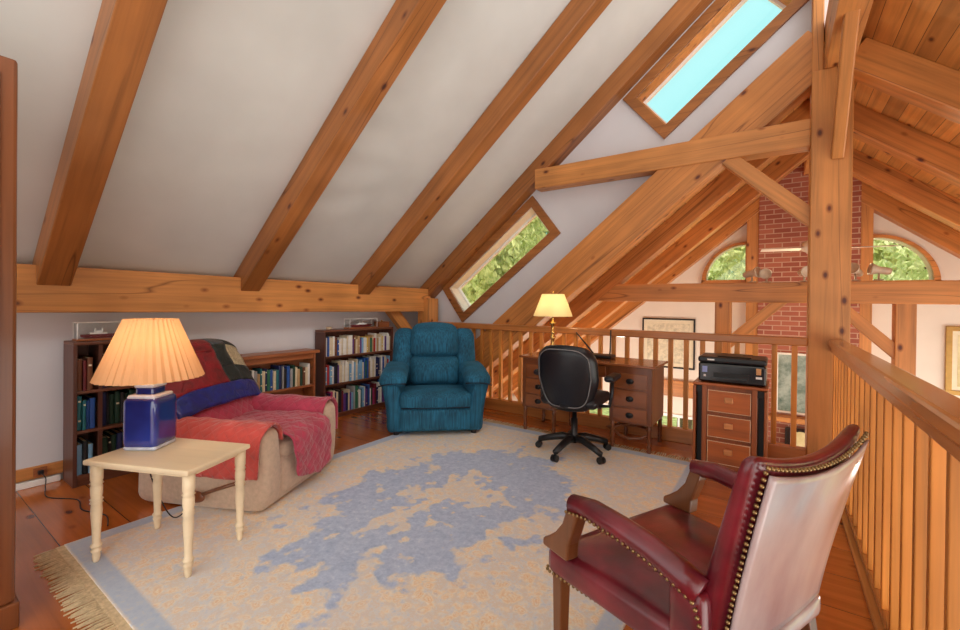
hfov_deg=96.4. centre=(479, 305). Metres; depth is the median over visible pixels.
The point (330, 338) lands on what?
book
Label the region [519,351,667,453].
desk
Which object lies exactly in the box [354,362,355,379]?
book
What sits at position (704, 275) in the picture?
window
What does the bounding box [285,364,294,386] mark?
book
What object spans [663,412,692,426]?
window
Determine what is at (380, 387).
book
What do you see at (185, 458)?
side table
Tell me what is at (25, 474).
baseboard
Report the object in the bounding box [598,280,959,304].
tie beam
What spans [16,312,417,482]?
wall
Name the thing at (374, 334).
book
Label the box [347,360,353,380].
book
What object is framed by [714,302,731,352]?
post
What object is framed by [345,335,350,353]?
book
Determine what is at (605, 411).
ground
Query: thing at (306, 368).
book
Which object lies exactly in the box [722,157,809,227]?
brace
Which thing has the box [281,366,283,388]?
book
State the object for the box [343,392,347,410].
book
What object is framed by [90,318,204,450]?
table lamp
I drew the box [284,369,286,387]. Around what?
book
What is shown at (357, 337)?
book
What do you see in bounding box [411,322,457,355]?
cushion
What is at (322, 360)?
bookcase
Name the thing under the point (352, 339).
book
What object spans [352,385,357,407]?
book
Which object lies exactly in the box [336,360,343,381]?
book
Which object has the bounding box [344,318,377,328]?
display case
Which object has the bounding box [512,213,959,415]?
wall
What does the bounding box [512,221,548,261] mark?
tree
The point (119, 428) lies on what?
book
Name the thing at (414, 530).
area rug
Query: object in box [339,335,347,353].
book
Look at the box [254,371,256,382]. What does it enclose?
book
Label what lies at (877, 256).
tree
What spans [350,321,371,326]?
model ship
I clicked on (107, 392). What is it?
book
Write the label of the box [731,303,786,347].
brace
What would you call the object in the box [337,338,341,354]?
book
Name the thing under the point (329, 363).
book
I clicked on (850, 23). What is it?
brace
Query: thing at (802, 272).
spotlight
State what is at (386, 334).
book
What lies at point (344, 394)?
book
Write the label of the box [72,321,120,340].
display case
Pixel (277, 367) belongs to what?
book
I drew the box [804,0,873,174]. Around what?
ridge beam
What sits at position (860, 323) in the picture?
brace
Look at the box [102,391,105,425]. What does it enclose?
book
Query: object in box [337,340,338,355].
book
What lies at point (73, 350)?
bookcase
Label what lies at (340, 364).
book
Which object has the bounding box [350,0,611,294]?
rafter
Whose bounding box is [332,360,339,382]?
book
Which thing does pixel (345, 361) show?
book
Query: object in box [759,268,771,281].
spotlight
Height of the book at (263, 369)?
0.213 m
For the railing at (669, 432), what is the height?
1.045 m
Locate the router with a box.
[576,330,615,358]
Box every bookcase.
[63,340,133,487]
[240,348,319,395]
[315,327,392,416]
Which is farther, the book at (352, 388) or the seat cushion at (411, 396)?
the book at (352, 388)
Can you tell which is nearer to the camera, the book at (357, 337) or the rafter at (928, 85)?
the rafter at (928, 85)
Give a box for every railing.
[432,321,807,457]
[828,339,959,629]
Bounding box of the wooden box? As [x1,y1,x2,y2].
[374,320,389,326]
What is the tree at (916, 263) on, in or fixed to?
on the ground
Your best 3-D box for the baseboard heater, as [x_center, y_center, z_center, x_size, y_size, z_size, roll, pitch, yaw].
[-3.841,1.225,1.880,0.035,0.046,2.920,1,0,35]
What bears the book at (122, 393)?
on the bookcase at (73, 350)
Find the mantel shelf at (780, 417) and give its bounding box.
[768,413,804,424]
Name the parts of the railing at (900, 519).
rail, rail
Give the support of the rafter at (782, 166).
attached to the ceiling at (808, 97)
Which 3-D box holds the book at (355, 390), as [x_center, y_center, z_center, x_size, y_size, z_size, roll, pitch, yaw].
[-1.516,1.098,5.083,0.153,0.213,0.028,1,0,35]
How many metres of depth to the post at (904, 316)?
3.98 m
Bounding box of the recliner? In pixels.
[378,322,491,434]
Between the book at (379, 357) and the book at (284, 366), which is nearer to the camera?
the book at (284, 366)
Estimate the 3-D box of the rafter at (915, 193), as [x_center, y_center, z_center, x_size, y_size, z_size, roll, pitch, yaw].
[5.476,-0.719,4.499,3.071,2.585,0.190,1,0,35]
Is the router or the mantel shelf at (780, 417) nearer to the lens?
the router
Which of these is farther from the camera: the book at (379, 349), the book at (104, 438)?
the book at (379, 349)
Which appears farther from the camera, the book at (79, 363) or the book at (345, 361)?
the book at (345, 361)
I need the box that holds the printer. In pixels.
[698,352,767,386]
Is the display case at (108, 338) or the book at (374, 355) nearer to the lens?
the display case at (108, 338)
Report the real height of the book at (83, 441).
0.230 m
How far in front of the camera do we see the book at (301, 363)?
4.51 m
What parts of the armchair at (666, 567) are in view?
leg, nailhead trim, nailhead trim, seat, arm panel, backrest, nailhead trim, rail, leg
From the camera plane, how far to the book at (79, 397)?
2.98 m
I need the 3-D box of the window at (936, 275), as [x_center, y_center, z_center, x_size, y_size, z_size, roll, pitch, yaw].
[5.728,-0.630,5.801,0.680,0.700,0.160,1,0,35]
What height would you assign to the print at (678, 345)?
0.687 m
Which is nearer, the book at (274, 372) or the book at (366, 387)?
the book at (274, 372)
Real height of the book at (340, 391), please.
0.249 m
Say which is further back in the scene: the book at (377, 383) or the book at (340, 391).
the book at (377, 383)
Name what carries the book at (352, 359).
on the bookcase at (322, 360)
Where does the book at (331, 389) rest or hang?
on the bookcase at (322, 360)
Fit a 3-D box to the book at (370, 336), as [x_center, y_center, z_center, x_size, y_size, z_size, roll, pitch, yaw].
[-1.370,0.459,5.291,0.154,0.201,0.023,1,0,35]
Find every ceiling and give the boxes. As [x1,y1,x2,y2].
[0,0,677,287]
[487,96,809,395]
[853,0,959,231]
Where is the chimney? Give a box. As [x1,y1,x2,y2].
[758,162,861,443]
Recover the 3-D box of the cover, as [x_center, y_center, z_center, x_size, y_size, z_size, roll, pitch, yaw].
[-1.572,0.848,3.053,0.874,0.675,0.977,1,0,9]
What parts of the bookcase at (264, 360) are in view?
panel, moulding, shelf, panel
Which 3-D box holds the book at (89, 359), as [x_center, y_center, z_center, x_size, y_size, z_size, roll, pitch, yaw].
[-2.816,0.478,3.071,0.184,0.226,0.031,1,0,35]
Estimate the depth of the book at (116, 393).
3.17 m
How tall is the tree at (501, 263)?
8.831 m
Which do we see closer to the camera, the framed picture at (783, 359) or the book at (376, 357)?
the book at (376, 357)
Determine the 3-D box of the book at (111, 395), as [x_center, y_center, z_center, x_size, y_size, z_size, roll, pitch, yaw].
[-2.773,0.757,3.200,0.183,0.218,0.028,1,0,35]
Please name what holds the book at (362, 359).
on the bookcase at (322, 360)
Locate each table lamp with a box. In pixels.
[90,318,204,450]
[533,291,572,344]
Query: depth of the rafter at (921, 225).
5.61 m
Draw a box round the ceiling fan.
[760,240,898,253]
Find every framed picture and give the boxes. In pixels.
[642,318,694,369]
[777,352,805,414]
[945,326,959,395]
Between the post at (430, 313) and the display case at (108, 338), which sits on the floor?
the post at (430, 313)
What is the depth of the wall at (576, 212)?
4.68 m
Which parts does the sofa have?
armrest, lever arm, armrest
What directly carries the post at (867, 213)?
on the floor
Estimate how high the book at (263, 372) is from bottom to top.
0.193 m
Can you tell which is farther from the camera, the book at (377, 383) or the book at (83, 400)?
the book at (377, 383)
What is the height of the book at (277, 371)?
0.191 m
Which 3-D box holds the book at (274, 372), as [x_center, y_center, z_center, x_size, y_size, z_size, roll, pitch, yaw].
[-2.064,0.731,4.236,0.154,0.185,0.026,1,0,35]
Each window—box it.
[442,196,560,321]
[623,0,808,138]
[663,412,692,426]
[701,241,746,282]
[873,234,940,280]
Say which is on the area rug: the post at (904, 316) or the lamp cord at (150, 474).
the lamp cord at (150, 474)
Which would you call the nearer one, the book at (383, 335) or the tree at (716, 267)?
the book at (383, 335)
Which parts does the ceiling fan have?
blade, blade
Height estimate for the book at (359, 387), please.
0.232 m
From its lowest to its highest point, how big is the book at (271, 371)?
0.197 m
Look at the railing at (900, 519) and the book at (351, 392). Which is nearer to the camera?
the railing at (900, 519)
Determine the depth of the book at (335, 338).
4.80 m
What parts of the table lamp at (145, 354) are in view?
lamp shade, lid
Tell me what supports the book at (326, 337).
on the bookcase at (322, 360)
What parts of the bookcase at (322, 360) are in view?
panel, shelf, panel, shelf, shelf, panel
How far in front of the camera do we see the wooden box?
5.40 m
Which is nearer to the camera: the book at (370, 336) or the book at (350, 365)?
the book at (350, 365)
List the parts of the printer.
scanner lid, lid panel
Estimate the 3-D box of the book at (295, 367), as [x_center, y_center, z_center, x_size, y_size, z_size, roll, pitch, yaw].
[-1.936,0.726,4.428,0.153,0.195,0.024,1,0,35]
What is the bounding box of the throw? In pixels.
[165,338,261,418]
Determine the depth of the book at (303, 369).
4.45 m
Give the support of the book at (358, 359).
on the bookcase at (322, 360)
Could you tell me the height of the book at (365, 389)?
0.204 m
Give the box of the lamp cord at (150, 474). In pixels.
[150,474,182,517]
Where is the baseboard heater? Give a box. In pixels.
[16,473,60,490]
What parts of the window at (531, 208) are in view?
sash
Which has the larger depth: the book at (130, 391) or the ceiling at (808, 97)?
the ceiling at (808, 97)
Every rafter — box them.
[32,0,167,285]
[233,0,446,290]
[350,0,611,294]
[420,0,713,297]
[475,31,824,371]
[486,99,809,395]
[488,152,808,398]
[514,197,759,398]
[853,102,959,187]
[853,148,959,230]
[854,37,959,123]
[861,182,959,258]
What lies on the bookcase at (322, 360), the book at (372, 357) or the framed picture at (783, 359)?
the book at (372, 357)
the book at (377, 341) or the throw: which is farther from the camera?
the book at (377, 341)
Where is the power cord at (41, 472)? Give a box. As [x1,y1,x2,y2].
[41,472,108,525]
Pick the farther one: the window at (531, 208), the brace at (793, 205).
the window at (531, 208)
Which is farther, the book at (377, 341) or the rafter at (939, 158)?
the book at (377, 341)
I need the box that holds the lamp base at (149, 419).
[123,393,176,446]
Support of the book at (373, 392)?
on the bookcase at (322, 360)
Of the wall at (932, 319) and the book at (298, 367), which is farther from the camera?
the wall at (932, 319)
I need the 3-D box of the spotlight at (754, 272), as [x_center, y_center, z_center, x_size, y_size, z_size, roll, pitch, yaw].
[2.997,-0.340,4.742,0.116,0.168,0.172,0,0,-25]
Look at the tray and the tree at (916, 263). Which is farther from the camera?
the tree at (916, 263)
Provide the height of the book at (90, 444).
0.204 m
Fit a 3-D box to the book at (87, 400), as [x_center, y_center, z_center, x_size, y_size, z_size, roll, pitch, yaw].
[-2.830,0.766,3.069,0.183,0.201,0.018,1,0,35]
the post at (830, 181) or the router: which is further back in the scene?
the router
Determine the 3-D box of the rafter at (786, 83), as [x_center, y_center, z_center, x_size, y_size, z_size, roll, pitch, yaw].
[0.871,-0.181,4.941,5.034,4.244,0.205,1,0,35]
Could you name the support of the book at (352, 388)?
on the bookcase at (322, 360)
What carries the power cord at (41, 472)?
on the floor
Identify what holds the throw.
on the sofa
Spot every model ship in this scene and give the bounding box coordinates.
[80,328,114,337]
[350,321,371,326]
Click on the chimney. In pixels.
(778, 228)
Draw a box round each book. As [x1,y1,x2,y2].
[77,358,81,390]
[77,395,81,430]
[77,436,87,473]
[77,441,81,474]
[80,356,92,389]
[82,359,86,390]
[82,394,94,428]
[82,397,88,428]
[82,399,85,429]
[86,439,92,472]
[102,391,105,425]
[102,434,107,453]
[103,430,115,450]
[103,433,110,451]
[106,391,108,424]
[109,390,119,422]
[109,392,113,423]
[109,428,121,449]
[115,427,123,447]
[119,390,124,422]
[121,388,133,395]
[252,368,261,391]
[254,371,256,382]
[257,373,259,388]
[260,368,266,390]
[262,371,264,391]
[267,369,272,390]
[267,370,269,390]
[270,364,281,388]
[270,369,278,389]
[273,370,275,389]
[281,365,289,387]
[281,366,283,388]
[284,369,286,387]
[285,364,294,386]
[290,368,292,386]
[295,366,302,385]
[295,367,296,386]
[297,369,299,385]
[299,362,309,383]
[300,366,304,384]
[301,366,307,384]
[326,336,334,355]
[326,337,328,356]
[326,365,328,384]
[328,362,337,383]
[329,337,331,355]
[329,366,331,383]
[331,389,338,412]
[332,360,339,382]
[332,367,333,383]
[334,388,341,411]
[335,338,336,355]
[336,337,344,354]
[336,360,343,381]
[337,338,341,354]
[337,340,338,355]
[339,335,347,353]
[339,359,346,381]
[340,364,341,381]
[341,388,349,409]
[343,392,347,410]
[343,393,345,410]
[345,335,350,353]
[346,385,354,408]
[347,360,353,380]
[348,358,357,379]
[349,364,351,380]
[351,392,352,408]
[352,339,353,353]
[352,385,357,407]
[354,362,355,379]
[355,390,356,407]
[356,336,359,352]
[356,357,364,378]
[358,359,361,378]
[358,386,363,406]
[358,389,360,407]
[360,337,365,352]
[360,357,368,377]
[360,385,367,405]
[361,383,369,404]
[362,362,363,378]
[363,356,370,376]
[365,335,373,351]
[365,389,366,405]
[367,355,375,376]
[367,382,375,403]
[368,333,376,350]
[368,337,369,351]
[371,381,379,402]
[372,388,374,403]
[374,355,381,372]
[376,338,378,350]
[376,357,377,375]
[376,387,377,402]
[377,337,380,350]
[379,332,387,349]
[379,357,380,375]
[380,387,381,402]
[382,334,384,349]
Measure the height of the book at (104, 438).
0.222 m
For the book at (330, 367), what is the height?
0.200 m
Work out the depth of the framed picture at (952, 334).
5.51 m
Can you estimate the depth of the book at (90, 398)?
3.04 m
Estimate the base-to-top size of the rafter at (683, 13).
3.806 m
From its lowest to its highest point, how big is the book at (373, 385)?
0.248 m
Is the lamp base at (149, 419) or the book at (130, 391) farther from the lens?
the book at (130, 391)
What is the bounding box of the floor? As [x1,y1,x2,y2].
[12,406,873,629]
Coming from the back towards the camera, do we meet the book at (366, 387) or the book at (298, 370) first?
the book at (366, 387)
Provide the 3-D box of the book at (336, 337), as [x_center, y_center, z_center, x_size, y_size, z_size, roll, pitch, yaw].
[-1.608,0.463,4.932,0.153,0.193,0.022,1,0,35]
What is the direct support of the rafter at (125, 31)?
attached to the ceiling at (231, 97)
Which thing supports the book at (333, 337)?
on the bookcase at (322, 360)
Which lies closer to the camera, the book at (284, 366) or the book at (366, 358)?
the book at (284, 366)
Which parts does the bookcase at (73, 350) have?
panel, shelf, shelf, panel, shelf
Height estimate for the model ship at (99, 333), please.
0.074 m
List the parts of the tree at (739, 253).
crown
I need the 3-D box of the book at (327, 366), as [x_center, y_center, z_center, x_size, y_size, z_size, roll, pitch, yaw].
[-1.732,0.762,4.771,0.153,0.214,0.030,1,0,35]
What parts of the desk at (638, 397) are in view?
leg, drawer, drawer, drawer, leg, leg, leg, drawer, leg, leg, handle, handle, drawer, drawer, handle, drawer, leg, leg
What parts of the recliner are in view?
armrest, frame, armrest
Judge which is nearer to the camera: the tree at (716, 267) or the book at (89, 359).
the book at (89, 359)
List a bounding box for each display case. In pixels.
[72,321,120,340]
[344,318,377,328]
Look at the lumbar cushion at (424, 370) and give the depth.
4.67 m
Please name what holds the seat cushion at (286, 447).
on the sofa
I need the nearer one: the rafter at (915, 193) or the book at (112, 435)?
the book at (112, 435)
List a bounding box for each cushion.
[279,434,293,455]
[399,384,471,409]
[410,356,458,384]
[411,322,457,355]
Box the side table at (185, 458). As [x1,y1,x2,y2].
[83,438,249,577]
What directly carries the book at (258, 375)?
on the bookcase at (264, 360)
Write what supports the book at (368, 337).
on the bookcase at (322, 360)
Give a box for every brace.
[385,312,411,328]
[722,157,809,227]
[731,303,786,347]
[831,9,860,159]
[850,308,894,358]
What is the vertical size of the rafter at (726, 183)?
4.119 m
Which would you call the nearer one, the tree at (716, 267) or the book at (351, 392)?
the book at (351, 392)
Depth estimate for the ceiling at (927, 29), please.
3.06 m
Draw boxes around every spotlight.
[742,267,760,282]
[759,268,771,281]
[797,266,806,281]
[851,263,863,280]
[867,263,891,280]
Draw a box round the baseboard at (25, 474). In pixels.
[16,460,62,482]
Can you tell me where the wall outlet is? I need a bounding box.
[33,466,46,477]
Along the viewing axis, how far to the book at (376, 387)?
5.30 m
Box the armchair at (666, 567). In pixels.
[543,424,868,629]
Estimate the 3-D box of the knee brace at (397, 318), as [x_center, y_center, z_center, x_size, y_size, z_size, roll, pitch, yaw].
[-1.008,0.297,5.734,0.090,0.615,0.615,1,0,35]
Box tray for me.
[711,377,747,382]
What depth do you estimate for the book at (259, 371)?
4.08 m
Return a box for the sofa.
[138,400,335,510]
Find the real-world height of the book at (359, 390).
0.209 m
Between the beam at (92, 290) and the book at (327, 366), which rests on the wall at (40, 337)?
the beam at (92, 290)
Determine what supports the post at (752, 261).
on the floor
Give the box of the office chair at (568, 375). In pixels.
[534,345,620,464]
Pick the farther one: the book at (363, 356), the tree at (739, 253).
the tree at (739, 253)
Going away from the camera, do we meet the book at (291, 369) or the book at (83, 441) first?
the book at (83, 441)
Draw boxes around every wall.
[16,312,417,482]
[435,0,828,338]
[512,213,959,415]
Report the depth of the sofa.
2.63 m
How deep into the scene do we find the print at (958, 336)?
5.48 m
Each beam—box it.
[17,263,429,312]
[535,119,810,191]
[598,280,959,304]
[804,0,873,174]
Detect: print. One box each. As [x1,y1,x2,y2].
[647,323,689,363]
[957,335,959,386]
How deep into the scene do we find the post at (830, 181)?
3.44 m
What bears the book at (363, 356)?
on the bookcase at (322, 360)
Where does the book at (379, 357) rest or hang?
on the bookcase at (322, 360)
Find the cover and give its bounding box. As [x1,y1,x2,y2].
[175,393,337,479]
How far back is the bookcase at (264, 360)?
4.35 m
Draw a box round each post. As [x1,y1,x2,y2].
[418,298,437,322]
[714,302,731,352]
[745,212,758,354]
[805,0,853,454]
[859,203,873,352]
[891,304,916,375]
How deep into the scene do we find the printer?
3.33 m
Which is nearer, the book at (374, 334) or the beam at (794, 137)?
the beam at (794, 137)
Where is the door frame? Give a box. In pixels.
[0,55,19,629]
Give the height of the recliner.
1.064 m
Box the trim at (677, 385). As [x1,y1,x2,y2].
[664,379,693,398]
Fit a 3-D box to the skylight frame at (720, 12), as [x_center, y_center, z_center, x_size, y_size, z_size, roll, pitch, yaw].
[2.236,-2.414,4.180,1.604,1.483,0.230,1,0,35]
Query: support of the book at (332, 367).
on the bookcase at (322, 360)
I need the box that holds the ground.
[590,408,692,426]
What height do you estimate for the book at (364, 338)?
0.180 m
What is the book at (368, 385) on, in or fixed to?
on the bookcase at (322, 360)
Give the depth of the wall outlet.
2.97 m
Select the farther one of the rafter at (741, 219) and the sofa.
the rafter at (741, 219)
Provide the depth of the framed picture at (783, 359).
6.32 m
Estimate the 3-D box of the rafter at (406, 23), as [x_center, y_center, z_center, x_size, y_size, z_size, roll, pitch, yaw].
[-0.371,-1.940,2.724,4.518,3.773,0.170,1,0,35]
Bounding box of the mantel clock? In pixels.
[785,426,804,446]
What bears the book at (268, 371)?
on the bookcase at (264, 360)
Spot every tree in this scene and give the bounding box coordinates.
[462,216,547,304]
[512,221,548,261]
[677,246,745,428]
[708,253,745,279]
[873,240,926,277]
[873,240,928,280]
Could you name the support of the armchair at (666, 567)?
on the area rug
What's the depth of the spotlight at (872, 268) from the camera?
4.12 m
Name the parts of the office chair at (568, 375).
leg, leg, backrest, seat, leg, leg, armrest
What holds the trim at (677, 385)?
attached to the wall at (932, 319)
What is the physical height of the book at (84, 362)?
0.209 m
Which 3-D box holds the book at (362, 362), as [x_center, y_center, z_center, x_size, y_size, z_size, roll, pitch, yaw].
[-1.451,0.772,5.156,0.153,0.195,0.018,1,0,35]
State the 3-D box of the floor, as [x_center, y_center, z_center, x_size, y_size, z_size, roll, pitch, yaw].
[-0.918,1.409,2.032,4.850,0.260,6.700,1,0,35]
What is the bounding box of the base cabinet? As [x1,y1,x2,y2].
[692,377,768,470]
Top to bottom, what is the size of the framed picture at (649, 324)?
0.857 m
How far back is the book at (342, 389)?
4.96 m
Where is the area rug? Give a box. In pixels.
[33,418,691,629]
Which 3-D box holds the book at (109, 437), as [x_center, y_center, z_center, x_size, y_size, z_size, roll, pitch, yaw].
[-2.776,1.070,3.184,0.184,0.214,0.020,1,0,35]
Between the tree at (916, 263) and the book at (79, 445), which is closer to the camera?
the book at (79, 445)
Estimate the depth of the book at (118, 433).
3.18 m
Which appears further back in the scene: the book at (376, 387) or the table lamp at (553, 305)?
the book at (376, 387)
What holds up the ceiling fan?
hanging from the ridge beam at (836, 9)
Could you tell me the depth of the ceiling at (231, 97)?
3.11 m
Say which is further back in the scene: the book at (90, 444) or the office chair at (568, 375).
the office chair at (568, 375)
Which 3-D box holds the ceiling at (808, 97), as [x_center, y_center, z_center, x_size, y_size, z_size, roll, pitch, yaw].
[1.869,-0.195,6.589,5.115,4.249,3.640,1,0,35]
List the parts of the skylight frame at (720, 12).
sash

